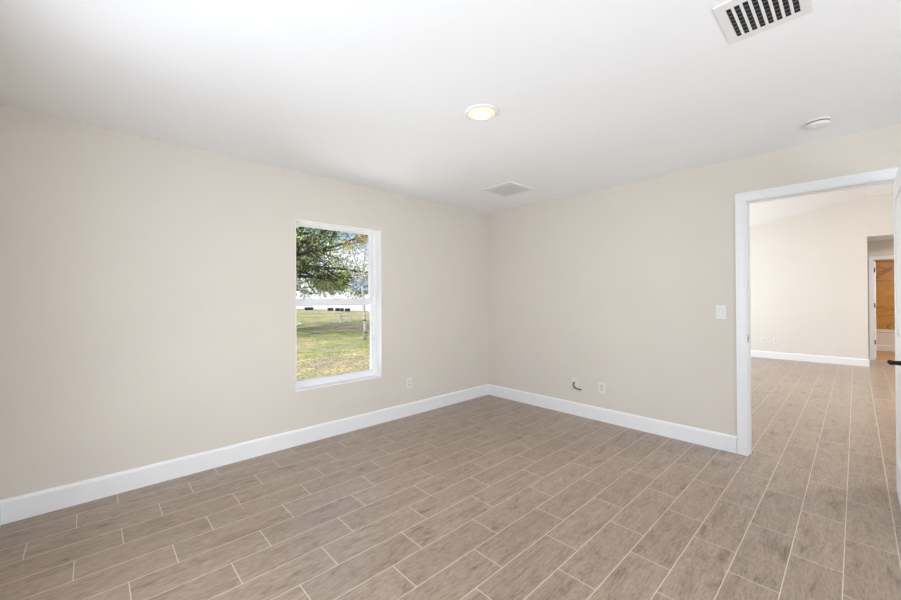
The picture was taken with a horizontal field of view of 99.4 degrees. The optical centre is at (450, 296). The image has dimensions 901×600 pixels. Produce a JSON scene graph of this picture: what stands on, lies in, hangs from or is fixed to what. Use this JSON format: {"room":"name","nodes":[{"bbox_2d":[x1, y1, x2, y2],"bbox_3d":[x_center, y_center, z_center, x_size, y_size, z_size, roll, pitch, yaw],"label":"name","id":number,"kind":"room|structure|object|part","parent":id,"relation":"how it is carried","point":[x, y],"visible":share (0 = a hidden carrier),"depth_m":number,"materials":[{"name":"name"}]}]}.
{"room":"empty bedroom","nodes":[
{"label":"empty bedroom","id":0,"kind":"room"},
{"bbox_2d":[0,105,487,499],"bbox_3d":[-1.130,0.075,3.768,4.546,2.700,0.200,0,0,-43],"label":"wall","id":1,"kind":"structure","parent":0,"point":[148,286],"depth_m":2.79,"materials":[{"name":"paint"}]},
{"bbox_2d":[0,384,488,524],"bbox_3d":[-1.051,1.254,3.684,4.306,0.140,0.014,0,0,-43],"label":"baseboard","id":2,"kind":"structure","parent":1,"relation":"attached to","point":[28,505],"depth_m":2.88,"materials":[{"name":"white wood"}]},
{"bbox_2d":[295,219,381,391],"bbox_3d":[-1.109,0.082,3.767,0.897,1.535,0.171,0,0,-43],"label":"window","id":3,"kind":"structure","parent":1,"relation":"in","point":[374,299],"depth_m":4.01,"materials":[{"name":"plastic"}]},
{"bbox_3d":[-1.154,-0.289,3.815,0.825,0.760,0.026,0,0,-43],"label":"sash","id":4,"kind":"part","parent":3,"relation":"part of","materials":[{"name":"plastic"}]},
{"bbox_3d":[-1.130,0.417,3.788,0.825,0.788,0.028,0,0,-43],"label":"sash","id":5,"kind":"part","parent":3,"relation":"part of","materials":[{"name":"plastic"}]},
{"bbox_2d":[407,377,411,387],"bbox_3d":[-0.457,0.964,4.250,0.070,0.114,0.009,0,0,-43],"label":"power outlet","id":6,"kind":"object","parent":1,"relation":"attached to","point":[409,380],"visible":1,"depth_m":4.25,"materials":[{"name":"white plastic"}]},
{"bbox_2d":[352,278,367,294],"bbox_3d":[-11.037,-0.775,71.198,13.200,5.400,9.200,0,0,-5],"label":"sky","id":7,"kind":"structure","parent":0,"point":[364,284],"depth_m":67.38,"materials":[{"name":"blue"}]},
{"bbox_2d":[0,351,900,599],"bbox_3d":[5.375,1.357,4.582,15.092,0.120,7.718,0,0,-43],"label":"floor","id":8,"kind":"structure","parent":0,"point":[487,497],"depth_m":2.27,"materials":[{"name":"brown tile"}]},
{"bbox_2d":[876,329,894,351],"bbox_3d":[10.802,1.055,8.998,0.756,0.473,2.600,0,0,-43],"label":"bathtub","id":9,"kind":"object","parent":8,"relation":"on","point":[885,338],"visible":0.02,"depth_m":9.03,"materials":[{"name":"ceramic"}]},
{"bbox_2d":[0,0,900,213],"bbox_3d":[0.895,-1.186,1.574,4.486,0.100,5.988,0,0,-43],"label":"ceiling","id":10,"kind":"structure","parent":0,"point":[588,95],"depth_m":2.02,"materials":[{"name":"paint"}]},
{"bbox_2d":[465,103,498,120],"bbox_3d":[0.191,-1.115,2.341,0.210,0.026,0.210,0,0,-43],"label":"recessed light","id":11,"kind":"object","parent":10,"relation":"in","point":[482,111],"visible":1,"depth_m":2.31,"materials":[{"name":"white plastic"}]},
{"bbox_2d":[481,181,534,196],"bbox_3d":[0.605,-1.116,4.009,0.410,0.013,0.390,0,0,-43],"label":"ceiling vent","id":12,"kind":"object","parent":10,"relation":"in","point":[510,188],"visible":1,"depth_m":4.00,"materials":[{"name":"white metal"}]},
{"bbox_2d":[713,0,813,44],"bbox_3d":[1.241,-1.135,1.516,0.311,0.006,0.273,0,0,-43],"label":"ceiling vent","id":13,"kind":"object","parent":10,"relation":"in","point":[748,18],"visible":1,"depth_m":1.54,"materials":[{"name":"white metal"}]},
{"bbox_2d":[805,117,830,129],"bbox_3d":[2.390,-1.116,2.486,0.122,0.045,0.122,0,0,-43],"label":"smoke detector","id":14,"kind":"object","parent":10,"relation":"attached to","point":[822,122],"visible":1,"depth_m":2.46,"materials":[{"name":"white plastic"}]},
{"bbox_2d":[487,124,900,435],"bbox_3d":[3.159,-0.328,2.442,0.120,3.250,7.618,0,0,-43],"label":"wall","id":15,"kind":"structure","parent":0,"point":[620,287],"depth_m":3.74,"materials":[{"name":"paint"}]},
{"bbox_2d":[572,378,581,389],"bbox_3d":[1.386,0.964,4.203,0.047,0.116,0.130,0,0,-43],"label":"cable plate","id":16,"kind":"object","parent":15,"relation":"attached to","point":[574,380],"visible":1,"depth_m":4.22,"materials":[{"name":"white plastic"}]},
{"bbox_3d":[1.380,0.963,4.239,0.006,0.114,0.070,0,0,-43],"label":"plate","id":17,"kind":"part","parent":16,"relation":"part of","materials":[{"name":"white plastic"}]},
{"bbox_2d":[599,382,604,393],"bbox_3d":[1.590,0.961,4.014,0.009,0.114,0.070,0,0,-43],"label":"power outlet","id":18,"kind":"object","parent":15,"relation":"attached to","point":[601,384],"visible":1,"depth_m":4.01,"materials":[{"name":"white plastic"}]},
{"bbox_2d":[488,384,736,453],"bbox_3d":[2.484,1.234,3.062,0.014,0.140,5.740,0,0,-43],"label":"baseboard","id":19,"kind":"structure","parent":15,"relation":"attached to","point":[721,441],"depth_m":3.81,"materials":[{"name":"white wood"}]},
{"bbox_2d":[716,305,725,318],"bbox_3d":[2.303,0.135,3.254,0.013,0.116,0.072,0,0,-43],"label":"light switch","id":20,"kind":"object","parent":15,"relation":"attached to","point":[720,309],"visible":1,"depth_m":3.25,"materials":[{"name":"white plastic"}]},
{"bbox_2d":[735,167,898,455],"bbox_3d":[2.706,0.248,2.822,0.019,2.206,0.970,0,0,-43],"label":"trim","id":21,"kind":"structure","parent":15,"relation":"attached to","point":[740,198],"depth_m":3.13,"materials":[{"name":"white wood"}]},
{"bbox_2d":[887,162,900,508],"bbox_3d":[2.680,0.268,2.258,0.810,2.038,0.159,0,0,-43],"label":"door","id":22,"kind":"structure","parent":15,"relation":"in","point":[897,182],"depth_m":2.38,"materials":[{"name":"white wood"}]},
{"bbox_3d":[2.463,0.359,2.053,0.149,0.066,0.159,0,0,-43],"label":"handle","id":23,"kind":"part","parent":22,"relation":"part of","materials":[{"name":"brown metal"}]},
{"bbox_3d":[2.676,0.268,2.255,0.800,2.038,0.035,0,0,-43],"label":"panel","id":24,"kind":"part","parent":22,"relation":"part of","materials":[{"name":"white wood"}]},
{"bbox_2d":[749,183,892,227],"bbox_3d":[5.508,-1.518,4.736,6.566,0.872,7.718,0,0,-43],"label":"ceiling","id":25,"kind":"structure","parent":0,"point":[761,213],"depth_m":6.90,"materials":[{"name":"paint"}]},
{"bbox_2d":[750,193,893,358],"bbox_3d":[7.895,-0.286,6.903,0.120,3.163,7.618,0,0,-43],"label":"wall","id":26,"kind":"structure","parent":0,"point":[809,270],"depth_m":7.53,"materials":[{"name":"paint"}]},
{"bbox_2d":[773,338,777,343],"bbox_3d":[6.790,0.934,7.982,0.009,0.114,0.070,0,0,-43],"label":"power outlet","id":27,"kind":"object","parent":26,"relation":"attached to","point":[775,340],"visible":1,"depth_m":7.98,"materials":[{"name":"white plastic"}]},
{"bbox_2d":[751,350,869,366],"bbox_3d":[7.897,1.225,6.891,0.134,0.140,7.618,0,0,-43],"label":"baseboard","id":28,"kind":"structure","parent":26,"relation":"attached to","point":[762,354],"depth_m":7.56,"materials":[{"name":"white wood"}]},
{"bbox_2d":[867,239,893,359],"bbox_3d":[8.859,0.084,7.521,0.110,2.420,3.200,0,0,-43],"label":"wall","id":29,"kind":"structure","parent":0,"point":[880,247],"depth_m":7.71,"materials":[{"name":"paint"}]},
{"bbox_2d":[874,261,876,358],"bbox_3d":[8.928,0.280,8.047,0.759,2.008,0.043,0,0,-41],"label":"door","id":30,"kind":"structure","parent":29,"relation":"in","point":[874,261],"depth_m":7.81,"materials":[{"name":"white wood"}]},
{"bbox_2d":[868,255,893,359],"bbox_3d":[8.837,0.266,7.450,0.019,2.154,0.914,0,0,-43],"label":"trim","id":31,"kind":"structure","parent":29,"relation":"attached to","point":[870,259],"depth_m":7.75,"materials":[{"name":"white wood"}]},
{"bbox_2d":[867,235,893,240],"bbox_3d":[8.445,-1.166,7.143,1.130,0.080,3.400,0,0,-43],"label":"ceiling","id":32,"kind":"structure","parent":0,"point":[889,237],"depth_m":7.43,"materials":[{"name":"paint"}]},
{"bbox_2d":[874,259,894,329],"bbox_3d":[11.145,0.081,9.331,0.180,2.420,2.700,0,0,-43],"label":"wall","id":33,"kind":"structure","parent":0,"point":[885,303],"depth_m":9.52,"materials":[{"name":"orange wood"}]},
{"label":"outside","id":34,"kind":"structure","parent":0,"visible":0},
{"bbox_2d":[296,309,369,379],"bbox_3d":[-37.370,2.031,65.919,156.000,0.085,140.000,0,0,-43],"label":"lawn","id":35,"kind":"structure","parent":34,"point":[325,346],"depth_m":13.06,"materials":[{"name":"green plant"}]},
{"bbox_2d":[308,266,353,294],"bbox_3d":[-17.456,-1.353,57.788,6.755,6.620,8.152,0,0,5],"label":"tree","id":36,"kind":"object","parent":35,"relation":"on","point":[320,282],"visible":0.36,"depth_m":56.12,"materials":[{"name":"green plant"}]},
{"bbox_2d":[296,226,367,298],"bbox_3d":[-8.456,-2.435,17.019,15.276,8.308,15.760,0,0,-43],"label":"oak tree","id":37,"kind":"object","parent":35,"relation":"on","point":[304,265],"visible":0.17,"depth_m":18.15,"materials":[{"name":"green plant"}]},
{"bbox_2d":[296,295,369,311],"bbox_3d":[-18.336,0.879,52.787,58.236,1.985,0.137,-1,0,43],"label":"fence","id":38,"kind":"object","parent":35,"relation":"on","point":[352,307],"visible":0.17,"depth_m":49.19,"materials":[{"name":"plastic"}]},
{"bbox_3d":[-19.218,0.860,53.616,2.301,1.920,0.070,-1,0,43],"label":"panel","id":39,"kind":"part","parent":38,"relation":"part of","materials":[{"name":"plastic"}]},
{"bbox_3d":[-17.455,0.843,51.957,2.301,1.920,0.070,-1,0,43],"label":"panel","id":40,"kind":"part","parent":38,"relation":"part of","materials":[{"name":"plastic"}]},
{"bbox_3d":[-15.691,0.826,50.298,2.301,1.920,0.070,-1,0,43],"label":"panel","id":41,"kind":"part","parent":38,"relation":"part of","materials":[{"name":"plastic"}]},
{"bbox_3d":[-13.928,0.809,48.639,2.301,1.920,0.070,-1,0,43],"label":"panel","id":42,"kind":"part","parent":38,"relation":"part of","materials":[{"name":"plastic"}]},
{"bbox_3d":[-12.165,0.792,46.980,2.301,1.920,0.070,-1,0,43],"label":"panel","id":43,"kind":"part","parent":38,"relation":"part of","materials":[{"name":"plastic"}]},
{"bbox_3d":[-10.402,0.775,45.321,2.301,1.920,0.070,-1,0,43],"label":"panel","id":44,"kind":"part","parent":38,"relation":"part of","materials":[{"name":"plastic"}]},
{"bbox_2d":[339,314,351,322],"bbox_3d":[-6.722,1.398,24.455,0.770,0.553,0.170,0,0,-5],"label":"frame","id":45,"kind":"object","parent":35,"relation":"on","point":[340,316],"visible":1,"depth_m":24.41,"materials":[{"name":"white plastic"}]},
{"bbox_2d":[333,233,367,339],"bbox_3d":[-3.485,-0.413,13.793,1.486,4.146,1.424,0,0,-13],"label":"young tree","id":46,"kind":"object","parent":35,"relation":"on","point":[360,236],"visible":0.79,"depth_m":14.02,"materials":[{"name":"green plant"}]}
]}

